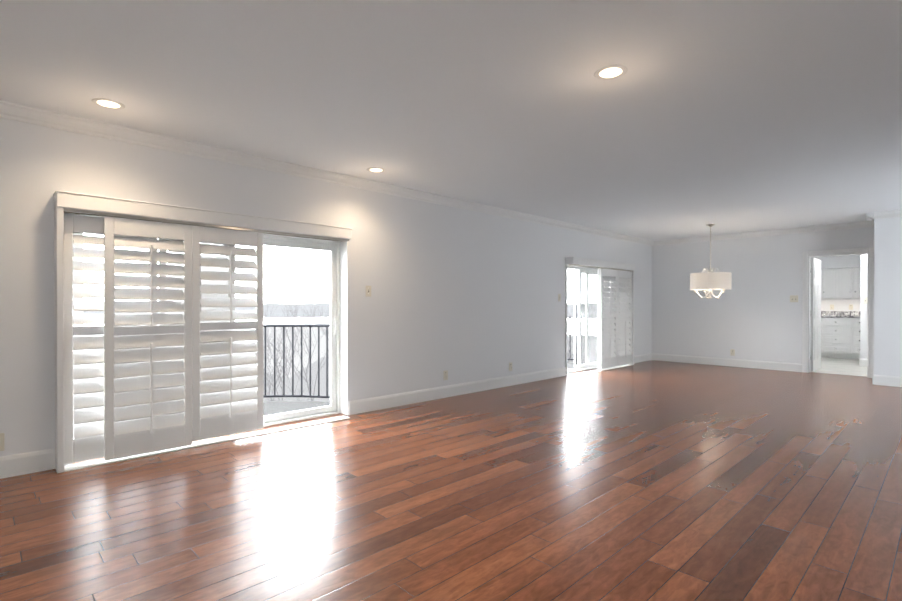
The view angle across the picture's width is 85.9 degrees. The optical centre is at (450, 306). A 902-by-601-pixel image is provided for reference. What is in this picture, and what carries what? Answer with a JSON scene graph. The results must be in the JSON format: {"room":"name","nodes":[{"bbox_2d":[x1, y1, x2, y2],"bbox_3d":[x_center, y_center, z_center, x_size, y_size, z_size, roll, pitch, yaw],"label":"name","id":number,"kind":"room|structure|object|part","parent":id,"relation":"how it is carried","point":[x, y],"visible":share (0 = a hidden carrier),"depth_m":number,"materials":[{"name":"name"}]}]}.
{"room":"empty living room","nodes":[
{"label":"empty living room","id":0,"kind":"room"},
{"bbox_2d":[0,118,651,465],"bbox_3d":[-0.428,-0.110,5.805,12.690,2.440,0.300,0,0,-44],"label":"wall","id":1,"kind":"structure","parent":0,"point":[462,295],"depth_m":5.16,"materials":[{"name":"paint"}]},
{"bbox_2d":[0,433,3,450],"bbox_3d":[-2.951,0.883,3.149,0.072,0.116,0.008,0,0,-44],"label":"electrical outlet","id":2,"kind":"object","parent":1,"relation":"attached to","point":[1,441],"visible":1,"depth_m":3.17,"materials":[{"name":"plastic"}]},
{"bbox_2d":[0,448,54,478],"bbox_3d":[-3.724,1.051,2.396,2.745,0.140,0.016,0,0,-44],"label":"baseboard","id":3,"kind":"structure","parent":1,"relation":"attached to","point":[25,463],"depth_m":3.24,"materials":[{"name":"paint"}]},
{"bbox_2d":[53,190,351,472],"bbox_3d":[-1.948,0.166,4.216,2.357,1.897,0.459,0,0,-44],"label":"sliding door","id":4,"kind":"structure","parent":1,"relation":"in","point":[333,240],"depth_m":4.10,"materials":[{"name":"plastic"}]},
{"bbox_2d":[64,213,263,463],"bbox_3d":[-2.163,0.209,3.797,1.371,1.774,0.161,0,0,-44],"label":"blinds","id":5,"kind":"object","parent":4,"relation":"attached to","point":[183,367],"visible":0.98,"depth_m":3.69,"materials":[{"name":"paint"}]},
{"bbox_3d":[-2.010,0.214,4.345,2.265,1.800,0.187,0,0,-44],"label":"frame","id":6,"kind":"part","parent":4,"relation":"part of","materials":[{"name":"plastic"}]},
{"bbox_2d":[0,100,655,245],"bbox_3d":[-0.266,-1.286,5.692,12.370,0.088,0.082,0,0,-44],"label":"crown molding","id":7,"kind":"structure","parent":1,"relation":"attached to","point":[30,115],"depth_m":4.21,"materials":[{"name":"paint"}]},
{"bbox_2d":[366,286,370,296],"bbox_3d":[-0.873,-0.168,5.151,0.072,0.116,0.018,0,0,-44],"label":"light switch","id":8,"kind":"object","parent":1,"relation":"attached to","point":[368,291],"visible":1,"depth_m":5.15,"materials":[{"name":"plastic"}]},
{"bbox_2d":[443,370,447,379],"bbox_3d":[-0.065,0.840,5.943,0.072,0.116,0.008,0,0,-44],"label":"electrical outlet","id":9,"kind":"object","parent":1,"relation":"attached to","point":[445,375],"visible":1,"depth_m":5.94,"materials":[{"name":"plastic"}]},
{"bbox_2d":[348,367,565,414],"bbox_3d":[0.392,1.038,6.382,4.015,0.140,0.016,0,0,-44],"label":"baseboard","id":10,"kind":"structure","parent":1,"relation":"attached to","point":[393,400],"depth_m":5.93,"materials":[{"name":"paint"}]},
{"bbox_2d":[565,257,634,375],"bbox_3d":[2.550,0.153,8.571,2.147,1.897,0.459,0,0,-44],"label":"sliding door","id":11,"kind":"structure","parent":1,"relation":"in","point":[586,267],"depth_m":8.54,"materials":[{"name":"plastic"}]},
{"bbox_3d":[2.468,0.201,8.681,2.050,1.800,0.187,0,0,-44],"label":"frame","id":12,"kind":"part","parent":11,"relation":"part of","materials":[{"name":"plastic"}]},
{"bbox_2d":[597,268,631,368],"bbox_3d":[2.981,0.189,8.774,1.177,1.764,0.145,0,0,-44],"label":"blinds","id":13,"kind":"object","parent":11,"relation":"attached to","point":[614,336],"visible":1,"depth_m":8.67,"materials":[{"name":"paint"}]},
{"bbox_2d":[634,353,651,362],"bbox_3d":[3.747,1.028,9.630,1.055,0.140,0.016,0,0,-44],"label":"baseboard","id":14,"kind":"structure","parent":1,"relation":"attached to","point":[645,357],"depth_m":9.72,"materials":[{"name":"paint"}]},
{"bbox_2d":[0,360,901,600],"bbox_3d":[1.798,1.177,3.510,12.690,0.120,6.700,0,0,-44],"label":"floor","id":15,"kind":"structure","parent":0,"point":[653,480],"depth_m":2.76,"materials":[{"name":"brown wood"}]},
{"bbox_2d":[0,0,901,240],"bbox_3d":[1.798,-1.383,3.502,12.690,0.120,6.700,0,0,-44],"label":"ceiling","id":16,"kind":"structure","parent":0,"point":[732,116],"depth_m":3.00,"materials":[{"name":"paint"}]},
{"bbox_2d":[91,98,124,109],"bbox_3d":[-2.228,-1.319,3.153,0.180,0.004,0.180,0,0,-44],"label":"recessed light","id":17,"kind":"object","parent":16,"relation":"in","point":[108,103],"visible":1,"depth_m":3.15,"materials":[{"name":"paint"}]},
{"bbox_2d":[367,167,384,172],"bbox_3d":[-0.725,-1.324,4.692,0.180,0.004,0.180,0,0,-44],"label":"recessed light","id":18,"kind":"object","parent":16,"relation":"in","point":[375,169],"visible":1,"depth_m":4.69,"materials":[{"name":"paint"}]},
{"bbox_2d":[594,65,627,79],"bbox_3d":[0.898,-1.318,2.728,0.180,0.004,0.180,0,0,-44],"label":"recessed light","id":19,"kind":"object","parent":16,"relation":"in","point":[609,72],"visible":1,"depth_m":2.73,"materials":[{"name":"paint"}]},
{"bbox_2d":[690,224,731,298],"bbox_3d":[4.206,-0.734,7.853,0.596,1.205,0.596,0,0,-44],"label":"chandelier","id":20,"kind":"object","parent":16,"relation":"hanging from","point":[710,281],"visible":1,"depth_m":7.64,"materials":[{"name":"white fabric"}]},
{"bbox_2d":[651,227,873,363],"bbox_3d":[6.418,-0.116,7.770,0.120,2.440,6.400,0,0,-44],"label":"wall","id":21,"kind":"structure","parent":0,"point":[754,313],"depth_m":8.85,"materials":[{"name":"paint"}]},
{"bbox_2d":[652,353,801,371],"bbox_3d":[5.035,1.030,9.104,0.016,0.140,2.565,0,0,-44],"label":"baseboard","id":22,"kind":"structure","parent":21,"relation":"attached to","point":[794,367],"depth_m":8.94,"materials":[{"name":"paint"}]},
{"bbox_2d":[730,349,734,355],"bbox_3d":[5.196,0.840,8.942,0.008,0.116,0.072,0,0,-44],"label":"electrical outlet","id":23,"kind":"object","parent":21,"relation":"attached to","point":[732,352],"visible":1,"depth_m":8.94,"materials":[{"name":"plastic"}]},
{"bbox_2d":[656,221,867,245],"bbox_3d":[5.392,-1.295,8.680,0.082,0.088,3.440,0,0,-44],"label":"crown molding","id":24,"kind":"structure","parent":21,"relation":"attached to","point":[860,224],"depth_m":8.48,"materials":[{"name":"paint"}]},
{"bbox_2d":[790,295,797,301],"bbox_3d":[5.846,-0.138,8.260,0.018,0.116,0.118,0,0,-44],"label":"light switch","id":25,"kind":"object","parent":21,"relation":"attached to","point":[793,298],"visible":1,"depth_m":8.26,"materials":[{"name":"plastic"}]},
{"bbox_2d":[810,258,824,370],"bbox_3d":[6.362,0.127,8.446,0.741,1.925,0.181,0,0,-45],"label":"door leaf","id":26,"kind":"structure","parent":21,"relation":"in","point":[815,355],"depth_m":8.32,"materials":[{"name":"paint"}]},
{"bbox_2d":[802,247,873,377],"bbox_3d":[6.300,0.088,7.893,0.156,2.030,0.920,0,0,-44],"label":"door frame","id":27,"kind":"structure","parent":21,"relation":"attached to","point":[869,252],"depth_m":7.87,"materials":[{"name":"paint"}]},
{"bbox_2d":[810,254,860,310],"bbox_3d":[8.756,-0.125,10.451,0.550,2.440,4.400,0,0,-44],"label":"wall","id":28,"kind":"structure","parent":0,"point":[841,261],"depth_m":10.43,"materials":[{"name":"paint"}]},
{"bbox_2d":[810,268,837,298],"bbox_3d":[8.331,-0.506,10.840,0.415,0.660,0.540,0,0,-44],"label":"upper cabinet","id":29,"kind":"object","parent":28,"relation":"attached to","point":[829,277],"depth_m":10.60,"materials":[{"name":"paint"}]},
{"bbox_2d":[838,267,860,298],"bbox_3d":[8.699,-0.505,10.459,0.415,0.660,0.520,0,0,-44],"label":"upper cabinet","id":30,"kind":"object","parent":28,"relation":"attached to","point":[840,283],"depth_m":10.35,"materials":[{"name":"paint"}]},
{"bbox_2d":[810,357,866,376],"bbox_3d":[7.603,1.159,9.339,3.760,0.120,4.400,0,0,-44],"label":"floor","id":31,"kind":"structure","parent":0,"point":[841,366],"depth_m":8.80,"materials":[{"name":"white tile"}]},
{"bbox_2d":[810,317,810,354],"bbox_3d":[8.048,0.659,10.934,0.695,0.870,0.545,0,0,-44],"label":"base cabinet","id":32,"kind":"object","parent":31,"relation":"on","point":[810,317],"depth_m":10.62,"materials":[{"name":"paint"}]},
{"bbox_2d":[821,317,849,358],"bbox_3d":[8.428,0.660,10.541,0.695,0.870,0.550,0,0,-44],"label":"base cabinet","id":33,"kind":"object","parent":31,"relation":"on","point":[840,337],"depth_m":10.32,"materials":[{"name":"paint"}]},
{"bbox_2d":[850,318,859,358],"bbox_3d":[8.700,0.661,10.261,0.695,0.870,0.230,0,0,-44],"label":"base cabinet","id":34,"kind":"object","parent":31,"relation":"on","point":[854,322],"depth_m":10.08,"materials":[{"name":"paint"}]},
{"bbox_2d":[810,311,859,317],"bbox_3d":[8.042,0.158,10.933,0.703,0.129,2.116,0,0,-44],"label":"countertop","id":35,"kind":"structure","parent":34,"relation":"on","point":[846,314],"depth_m":10.61,"materials":[{"name":"stone"}]},
{"bbox_2d":[860,254,866,358],"bbox_3d":[8.980,-0.120,9.040,1.989,2.439,1.859,0,0,-44],"label":"wall","id":36,"kind":"structure","parent":0,"point":[863,327],"depth_m":8.98,"materials":[{"name":"paint"}]},
{"bbox_2d":[859,358,866,366],"bbox_3d":[8.251,1.032,8.356,0.016,0.140,1.866,0,0,-44],"label":"baseboard","id":37,"kind":"structure","parent":36,"relation":"attached to","point":[862,362],"depth_m":8.97,"materials":[{"name":"paint"}]},
{"bbox_2d":[874,217,901,376],"bbox_3d":[7.314,-0.111,6.167,0.818,2.440,2.850,0,0,-44],"label":"wall","id":38,"kind":"structure","parent":0,"point":[887,296],"depth_m":6.80,"materials":[{"name":"paint"}]},
{"bbox_2d":[864,220,873,226],"bbox_3d":[6.270,-1.290,7.193,0.690,0.088,0.082,0,0,-44],"label":"crown molding","id":39,"kind":"structure","parent":38,"relation":"attached to","point":[870,223],"depth_m":7.52,"materials":[{"name":"paint"}]},
{"bbox_2d":[866,210,901,219],"bbox_3d":[6.893,-1.286,5.952,0.082,0.088,2.732,0,0,-44],"label":"crown molding","id":40,"kind":"structure","parent":38,"relation":"attached to","point":[895,213],"depth_m":6.79,"materials":[{"name":"paint"}]},
{"bbox_2d":[872,375,901,386],"bbox_3d":[6.940,1.040,5.958,0.016,0.140,2.666,0,0,-44],"label":"baseboard","id":41,"kind":"structure","parent":38,"relation":"attached to","point":[895,381],"depth_m":6.79,"materials":[{"name":"paint"}]},
{"label":"outside","id":42,"kind":"structure","parent":0,"visible":0},
{"bbox_2d":[83,303,596,317],"bbox_3d":[-31.506,2.716,256.907,444.540,11.217,346.872,0,0,-44],"label":"treeline","id":43,"kind":"object","parent":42,"point":[279,306],"depth_m":361.42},
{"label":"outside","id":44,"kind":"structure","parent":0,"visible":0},
{"bbox_2d":[263,401,329,415],"bbox_3d":[-2.793,1.362,5.154,4.000,0.220,2.050,0,0,-44],"label":"floor","id":45,"kind":"structure","parent":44,"point":[277,406],"depth_m":6.14,"materials":[{"name":"concrete"}]},
{"bbox_2d":[255,324,329,397],"bbox_3d":[-2.785,0.742,5.144,3.920,1.020,2.027,0,0,-44],"label":"balcony railing","id":46,"kind":"object","parent":45,"relation":"on","point":[284,326],"depth_m":6.38,"materials":[{"name":"metal"}]},
{"bbox_2d":[90,323,596,377],"bbox_3d":[-113.875,16.786,189.227,400.000,0.500,409.600,0,0,-44],"label":"ground","id":47,"kind":"structure","parent":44,"point":[314,358],"depth_m":201.89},
{"bbox_2d":[263,365,329,401],"bbox_3d":[-20.091,12.636,58.856,17.015,8.616,13.395,0,0,-44],"label":"house","id":48,"kind":"structure","parent":47,"relation":"on","point":[314,370],"depth_m":55.72,"materials":[{"name":"white"}]},
{"bbox_2d":[311,357,329,365],"bbox_3d":[-17.092,12.914,85.152,17.063,7.895,10.954,0,0,-44],"label":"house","id":49,"kind":"structure","parent":47,"relation":"on","point":[324,361],"depth_m":84.77,"materials":[{"name":"white"}]},
{"bbox_2d":[250,298,595,400],"bbox_3d":[-1.637,7.335,63.241,57.771,19.226,58.157,0,0,-44],"label":"trees","id":50,"kind":"object","parent":47,"relation":"on","point":[299,330],"visible":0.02,"depth_m":58.82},
{"bbox_2d":[567,353,590,362],"bbox_3d":[19.254,12.428,84.843,13.017,8.870,8.913,0,0,-44],"label":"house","id":51,"kind":"structure","parent":47,"relation":"on","point":[569,353],"depth_m":81.70,"materials":[{"name":"white"}]},
{"bbox_2d":[567,362,577,368],"bbox_3d":[1.690,1.348,9.495,4.000,0.220,2.050,0,0,-44],"label":"floor","id":52,"kind":"structure","parent":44,"point":[570,365],"depth_m":10.22,"materials":[{"name":"concrete"}]},
{"bbox_2d":[567,317,595,360],"bbox_3d":[1.698,0.728,9.485,3.920,1.020,2.027,0,0,-44],"label":"balcony railing","id":53,"kind":"object","parent":52,"relation":"on","point":[581,338],"visible":0.02,"depth_m":10.71,"materials":[{"name":"metal"}]}
]}

